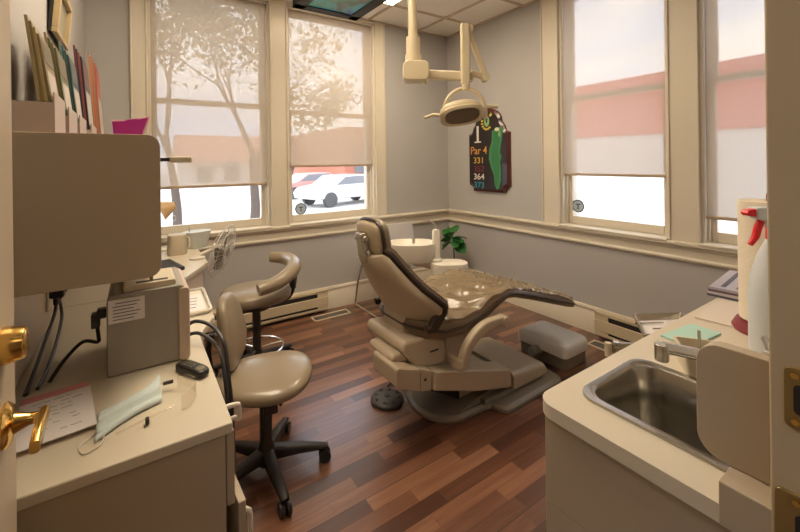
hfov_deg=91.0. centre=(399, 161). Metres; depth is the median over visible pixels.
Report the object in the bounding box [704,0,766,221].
roller shade
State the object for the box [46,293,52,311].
power outlet
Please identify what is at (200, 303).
plastic tray
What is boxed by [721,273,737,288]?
print
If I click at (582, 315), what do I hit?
baseboard
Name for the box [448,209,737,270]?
trim
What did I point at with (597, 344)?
grille
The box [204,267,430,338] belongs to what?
baseboard
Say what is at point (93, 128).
brochure holder
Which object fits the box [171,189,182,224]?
street tree
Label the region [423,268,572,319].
plastic cover
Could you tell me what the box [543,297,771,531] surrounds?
counter cabinet
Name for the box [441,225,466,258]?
potted plant
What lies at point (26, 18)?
brochure
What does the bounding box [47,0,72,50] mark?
picture frame
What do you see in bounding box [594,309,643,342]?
baseboard heater
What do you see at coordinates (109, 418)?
face mask
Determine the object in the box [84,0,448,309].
wall
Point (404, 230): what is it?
chair
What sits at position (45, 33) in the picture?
brochure
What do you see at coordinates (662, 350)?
sink faucet
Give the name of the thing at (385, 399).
foot pedal
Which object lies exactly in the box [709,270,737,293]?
magazine
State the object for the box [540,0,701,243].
trim
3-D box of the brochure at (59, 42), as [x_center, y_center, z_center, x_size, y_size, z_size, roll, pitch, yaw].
[-1.266,-0.287,1.500,0.030,0.284,0.220,-1,0,-34]
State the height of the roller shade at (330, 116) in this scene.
1.385 m
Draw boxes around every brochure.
[24,14,41,101]
[28,21,44,101]
[32,27,48,101]
[36,33,58,101]
[43,32,51,45]
[47,37,58,72]
[50,43,61,97]
[54,48,71,114]
[58,41,62,55]
[61,46,65,65]
[64,50,73,110]
[66,55,81,121]
[73,45,80,102]
[75,49,83,117]
[77,53,87,129]
[80,56,92,129]
[87,53,94,125]
[89,56,97,132]
[91,59,98,133]
[93,63,103,133]
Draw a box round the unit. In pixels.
[391,220,467,275]
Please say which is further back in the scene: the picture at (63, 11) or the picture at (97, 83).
the picture at (97, 83)
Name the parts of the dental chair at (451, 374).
post, arm mount, lift arm, seat, armrest, plate, arm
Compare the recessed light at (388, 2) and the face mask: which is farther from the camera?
the recessed light at (388, 2)
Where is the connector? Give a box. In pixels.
[91,307,106,328]
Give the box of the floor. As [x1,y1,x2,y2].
[204,299,612,531]
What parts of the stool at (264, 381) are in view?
backrest, leg, leg, seat, leg, leg, leg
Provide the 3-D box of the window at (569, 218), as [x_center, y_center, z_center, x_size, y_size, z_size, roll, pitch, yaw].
[1.630,-0.427,2.988,0.285,1.922,0.802,-1,0,-34]
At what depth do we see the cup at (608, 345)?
1.34 m
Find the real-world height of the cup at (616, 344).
0.045 m
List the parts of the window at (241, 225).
sash, sill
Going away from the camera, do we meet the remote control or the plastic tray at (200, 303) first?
the remote control
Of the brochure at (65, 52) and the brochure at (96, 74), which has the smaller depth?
the brochure at (65, 52)
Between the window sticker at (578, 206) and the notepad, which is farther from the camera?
the window sticker at (578, 206)
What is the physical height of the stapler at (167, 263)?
0.021 m
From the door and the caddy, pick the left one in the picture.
the door
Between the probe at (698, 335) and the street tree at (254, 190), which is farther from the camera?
the street tree at (254, 190)
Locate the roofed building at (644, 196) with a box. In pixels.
[577,176,736,224]
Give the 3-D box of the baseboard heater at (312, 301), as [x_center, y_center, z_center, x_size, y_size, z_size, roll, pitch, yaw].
[-1.149,1.242,3.224,1.182,0.175,0.068,-1,0,-34]
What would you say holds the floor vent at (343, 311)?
in the floor
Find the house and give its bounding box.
[179,185,260,196]
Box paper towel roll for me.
[731,194,766,335]
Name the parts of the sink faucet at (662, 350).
spout, lever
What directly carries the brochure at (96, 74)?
on the brochure holder
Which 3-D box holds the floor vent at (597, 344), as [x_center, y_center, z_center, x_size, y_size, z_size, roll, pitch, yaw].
[1.485,1.323,2.766,0.110,0.006,0.300,-1,0,-34]
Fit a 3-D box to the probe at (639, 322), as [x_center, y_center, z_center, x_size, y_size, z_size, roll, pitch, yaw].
[0.853,0.551,1.344,0.100,0.006,0.006,-1,0,-3]
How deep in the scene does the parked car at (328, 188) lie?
17.09 m
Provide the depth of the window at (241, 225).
3.27 m
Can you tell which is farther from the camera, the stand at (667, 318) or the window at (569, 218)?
the window at (569, 218)
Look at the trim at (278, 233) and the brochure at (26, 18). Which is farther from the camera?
the trim at (278, 233)
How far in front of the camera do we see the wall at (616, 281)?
3.55 m
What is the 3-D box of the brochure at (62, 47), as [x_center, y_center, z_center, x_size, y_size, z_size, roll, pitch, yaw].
[-1.262,-0.280,1.506,0.030,0.270,0.216,-1,0,-34]
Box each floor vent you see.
[310,309,350,321]
[588,339,612,353]
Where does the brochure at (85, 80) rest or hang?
on the brochure holder at (93, 128)
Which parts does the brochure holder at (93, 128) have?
panel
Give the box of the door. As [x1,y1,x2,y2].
[0,0,49,531]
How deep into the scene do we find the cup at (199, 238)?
2.73 m
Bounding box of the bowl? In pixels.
[391,239,433,263]
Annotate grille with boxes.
[314,310,347,319]
[592,341,612,351]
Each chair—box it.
[354,217,574,423]
[354,221,413,317]
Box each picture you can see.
[40,38,53,70]
[57,52,67,82]
[59,0,66,37]
[69,58,78,88]
[82,60,89,91]
[95,66,100,98]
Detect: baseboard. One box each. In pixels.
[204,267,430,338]
[468,268,634,340]
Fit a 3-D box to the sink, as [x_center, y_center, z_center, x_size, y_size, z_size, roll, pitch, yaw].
[0.486,0.494,0.666,0.228,0.160,0.266,-1,0,-34]
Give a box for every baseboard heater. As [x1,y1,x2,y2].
[205,288,327,334]
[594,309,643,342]
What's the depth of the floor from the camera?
1.80 m
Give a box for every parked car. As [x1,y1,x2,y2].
[292,172,330,198]
[294,173,363,207]
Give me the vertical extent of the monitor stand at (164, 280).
0.017 m
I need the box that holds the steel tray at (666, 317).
[633,312,683,336]
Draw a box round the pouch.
[111,117,149,134]
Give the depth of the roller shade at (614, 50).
2.92 m
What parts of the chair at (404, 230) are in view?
sled leg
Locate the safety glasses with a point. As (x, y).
(147, 420)
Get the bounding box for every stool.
[205,292,330,518]
[213,252,300,375]
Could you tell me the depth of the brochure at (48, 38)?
1.21 m
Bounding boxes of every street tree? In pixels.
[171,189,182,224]
[250,185,259,218]
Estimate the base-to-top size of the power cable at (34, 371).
0.087 m
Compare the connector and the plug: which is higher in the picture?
the plug
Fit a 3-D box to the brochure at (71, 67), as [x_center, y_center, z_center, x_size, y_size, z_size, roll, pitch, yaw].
[-1.252,-0.266,1.517,0.030,0.242,0.208,-1,0,-34]
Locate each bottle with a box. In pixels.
[740,206,768,352]
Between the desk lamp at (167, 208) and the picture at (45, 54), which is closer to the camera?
the picture at (45, 54)
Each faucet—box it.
[654,336,768,362]
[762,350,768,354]
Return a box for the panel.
[696,341,770,484]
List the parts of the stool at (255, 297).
leg, leg, seat, seat mount, leg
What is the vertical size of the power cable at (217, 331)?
0.811 m
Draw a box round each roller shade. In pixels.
[150,0,267,189]
[288,10,372,166]
[563,0,665,177]
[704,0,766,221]
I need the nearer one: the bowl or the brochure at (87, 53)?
the brochure at (87, 53)
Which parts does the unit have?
bowl arm, water spout, post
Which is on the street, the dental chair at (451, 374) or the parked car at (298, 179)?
the parked car at (298, 179)
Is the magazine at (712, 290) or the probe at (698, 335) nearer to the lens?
the probe at (698, 335)
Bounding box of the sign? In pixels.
[469,108,511,192]
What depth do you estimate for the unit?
2.87 m
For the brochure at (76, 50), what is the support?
on the brochure holder at (93, 128)
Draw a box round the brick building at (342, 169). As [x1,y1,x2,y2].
[293,166,363,174]
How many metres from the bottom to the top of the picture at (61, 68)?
0.069 m
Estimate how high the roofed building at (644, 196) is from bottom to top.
4.650 m
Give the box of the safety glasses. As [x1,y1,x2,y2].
[145,379,172,424]
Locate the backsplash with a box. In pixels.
[719,466,771,531]
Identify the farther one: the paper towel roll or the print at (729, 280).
the print at (729, 280)
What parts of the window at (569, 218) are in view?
sill, sash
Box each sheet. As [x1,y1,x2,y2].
[16,385,96,452]
[695,299,738,327]
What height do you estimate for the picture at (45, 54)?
0.058 m
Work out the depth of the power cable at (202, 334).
1.18 m
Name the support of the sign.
attached to the wall at (616, 281)
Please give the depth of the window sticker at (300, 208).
3.56 m
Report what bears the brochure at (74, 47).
on the brochure holder at (93, 128)
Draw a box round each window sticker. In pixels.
[295,203,306,213]
[573,200,583,212]
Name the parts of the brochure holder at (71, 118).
panel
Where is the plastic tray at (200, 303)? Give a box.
[190,288,212,316]
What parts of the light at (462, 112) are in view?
handle, arm, upright arm, spring arm, handle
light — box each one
[383,0,401,5]
[403,0,497,126]
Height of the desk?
0.760 m
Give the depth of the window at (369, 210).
3.80 m
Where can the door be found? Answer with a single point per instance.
(14, 340)
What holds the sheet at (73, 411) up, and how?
on the notepad
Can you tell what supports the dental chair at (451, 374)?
on the floor
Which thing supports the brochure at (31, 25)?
on the brochure holder at (27, 116)
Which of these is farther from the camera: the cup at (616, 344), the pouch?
the cup at (616, 344)
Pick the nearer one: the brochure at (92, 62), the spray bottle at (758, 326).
the spray bottle at (758, 326)
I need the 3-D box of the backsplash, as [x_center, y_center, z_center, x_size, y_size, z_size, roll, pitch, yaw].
[1.072,0.398,0.912,1.611,0.074,0.052,-1,0,-34]
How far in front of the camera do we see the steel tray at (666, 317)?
1.38 m
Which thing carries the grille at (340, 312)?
attached to the floor vent at (343, 311)
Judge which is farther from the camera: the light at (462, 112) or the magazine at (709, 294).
the light at (462, 112)
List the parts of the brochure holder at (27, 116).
panel, panel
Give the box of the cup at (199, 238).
[182,227,210,248]
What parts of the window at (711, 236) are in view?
sill, sash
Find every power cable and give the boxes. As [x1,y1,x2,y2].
[22,305,57,396]
[35,299,63,389]
[47,328,100,382]
[190,319,235,474]
[190,331,229,413]
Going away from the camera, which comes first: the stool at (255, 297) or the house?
the stool at (255, 297)
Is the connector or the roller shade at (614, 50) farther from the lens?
the roller shade at (614, 50)
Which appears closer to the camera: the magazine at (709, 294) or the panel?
the panel
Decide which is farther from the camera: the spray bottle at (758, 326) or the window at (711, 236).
the window at (711, 236)
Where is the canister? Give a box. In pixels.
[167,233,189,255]
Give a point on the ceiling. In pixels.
(440, 18)
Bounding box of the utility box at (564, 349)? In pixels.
[518,321,587,370]
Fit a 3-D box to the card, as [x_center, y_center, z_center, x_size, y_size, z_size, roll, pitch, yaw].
[0.695,0.413,0.939,0.135,0.004,0.064,-1,0,-28]
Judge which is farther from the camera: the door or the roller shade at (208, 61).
the roller shade at (208, 61)
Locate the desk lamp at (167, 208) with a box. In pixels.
[161,202,176,251]
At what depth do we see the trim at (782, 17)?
0.43 m
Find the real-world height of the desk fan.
0.327 m
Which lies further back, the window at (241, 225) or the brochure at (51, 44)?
the window at (241, 225)
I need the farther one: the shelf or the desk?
the desk
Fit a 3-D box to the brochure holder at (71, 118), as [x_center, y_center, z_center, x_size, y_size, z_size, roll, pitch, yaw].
[-1.132,-0.117,1.288,0.097,0.106,0.210,-1,0,-34]
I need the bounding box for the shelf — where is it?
[11,100,52,102]
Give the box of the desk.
[58,245,207,344]
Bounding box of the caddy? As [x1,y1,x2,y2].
[673,336,713,377]
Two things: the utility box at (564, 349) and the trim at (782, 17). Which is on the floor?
the utility box at (564, 349)
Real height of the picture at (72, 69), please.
0.082 m
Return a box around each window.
[147,0,272,239]
[287,6,377,226]
[558,0,668,240]
[698,0,737,251]
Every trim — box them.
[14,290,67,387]
[129,0,386,226]
[161,209,448,250]
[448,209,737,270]
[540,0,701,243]
[764,0,799,531]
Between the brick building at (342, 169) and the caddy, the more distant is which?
the brick building at (342, 169)
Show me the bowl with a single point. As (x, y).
(417, 251)
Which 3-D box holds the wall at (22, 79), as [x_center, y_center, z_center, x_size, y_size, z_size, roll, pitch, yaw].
[-1.206,-0.007,1.213,0.100,2.935,3.400,-1,0,-34]
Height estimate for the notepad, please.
0.009 m
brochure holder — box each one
[11,92,65,132]
[65,107,76,132]
[77,115,86,132]
[87,123,96,132]
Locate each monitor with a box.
[12,131,161,297]
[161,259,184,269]
[293,0,386,20]
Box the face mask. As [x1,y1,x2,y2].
[78,374,161,454]
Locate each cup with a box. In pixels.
[182,227,210,248]
[605,341,611,356]
[613,340,619,353]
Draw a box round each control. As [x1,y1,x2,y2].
[175,359,208,378]
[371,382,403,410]
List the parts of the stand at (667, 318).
holder arm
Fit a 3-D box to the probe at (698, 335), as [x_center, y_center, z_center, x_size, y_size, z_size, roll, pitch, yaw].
[0.598,0.376,0.783,0.006,0.060,0.028,-1,0,29]
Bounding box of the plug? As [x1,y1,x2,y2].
[49,290,65,304]
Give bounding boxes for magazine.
[707,292,737,301]
[708,288,737,296]
[708,291,737,298]
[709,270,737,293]
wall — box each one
[10,0,84,100]
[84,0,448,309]
[446,1,728,318]
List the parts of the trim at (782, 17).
strike plate, strike plate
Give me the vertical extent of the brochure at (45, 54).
0.177 m
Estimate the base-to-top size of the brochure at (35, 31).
0.191 m
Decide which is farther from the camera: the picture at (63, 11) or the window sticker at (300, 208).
the window sticker at (300, 208)
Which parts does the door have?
handle, lever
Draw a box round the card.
[661,323,720,340]
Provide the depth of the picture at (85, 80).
1.73 m
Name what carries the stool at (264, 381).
on the floor
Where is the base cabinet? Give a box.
[15,290,252,531]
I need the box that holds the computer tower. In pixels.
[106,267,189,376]
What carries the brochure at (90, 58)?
on the brochure holder
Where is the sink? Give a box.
[582,359,730,471]
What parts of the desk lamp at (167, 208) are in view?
lamp shade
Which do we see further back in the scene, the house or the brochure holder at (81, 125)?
the house
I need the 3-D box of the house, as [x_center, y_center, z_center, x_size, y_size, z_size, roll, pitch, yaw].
[-12.374,0.130,27.242,5.600,3.850,8.200,-1,0,-34]
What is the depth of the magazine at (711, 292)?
1.18 m
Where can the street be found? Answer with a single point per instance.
(196, 209)
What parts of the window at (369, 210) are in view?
sash, sill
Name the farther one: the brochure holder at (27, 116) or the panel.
the brochure holder at (27, 116)
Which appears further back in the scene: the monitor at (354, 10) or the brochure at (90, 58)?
the monitor at (354, 10)
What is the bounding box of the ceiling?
[276,0,539,37]
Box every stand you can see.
[123,268,175,291]
[605,312,683,356]
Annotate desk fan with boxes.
[189,224,236,277]
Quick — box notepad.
[20,381,88,405]
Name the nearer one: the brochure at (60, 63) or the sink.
the sink
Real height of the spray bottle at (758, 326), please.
0.318 m
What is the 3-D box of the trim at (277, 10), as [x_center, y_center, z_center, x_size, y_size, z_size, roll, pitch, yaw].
[-1.027,-0.409,3.371,2.118,1.935,0.030,-1,0,-34]
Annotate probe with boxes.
[635,322,663,323]
[697,334,701,348]
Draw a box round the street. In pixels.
[161,189,736,233]
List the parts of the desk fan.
motor, blade, blade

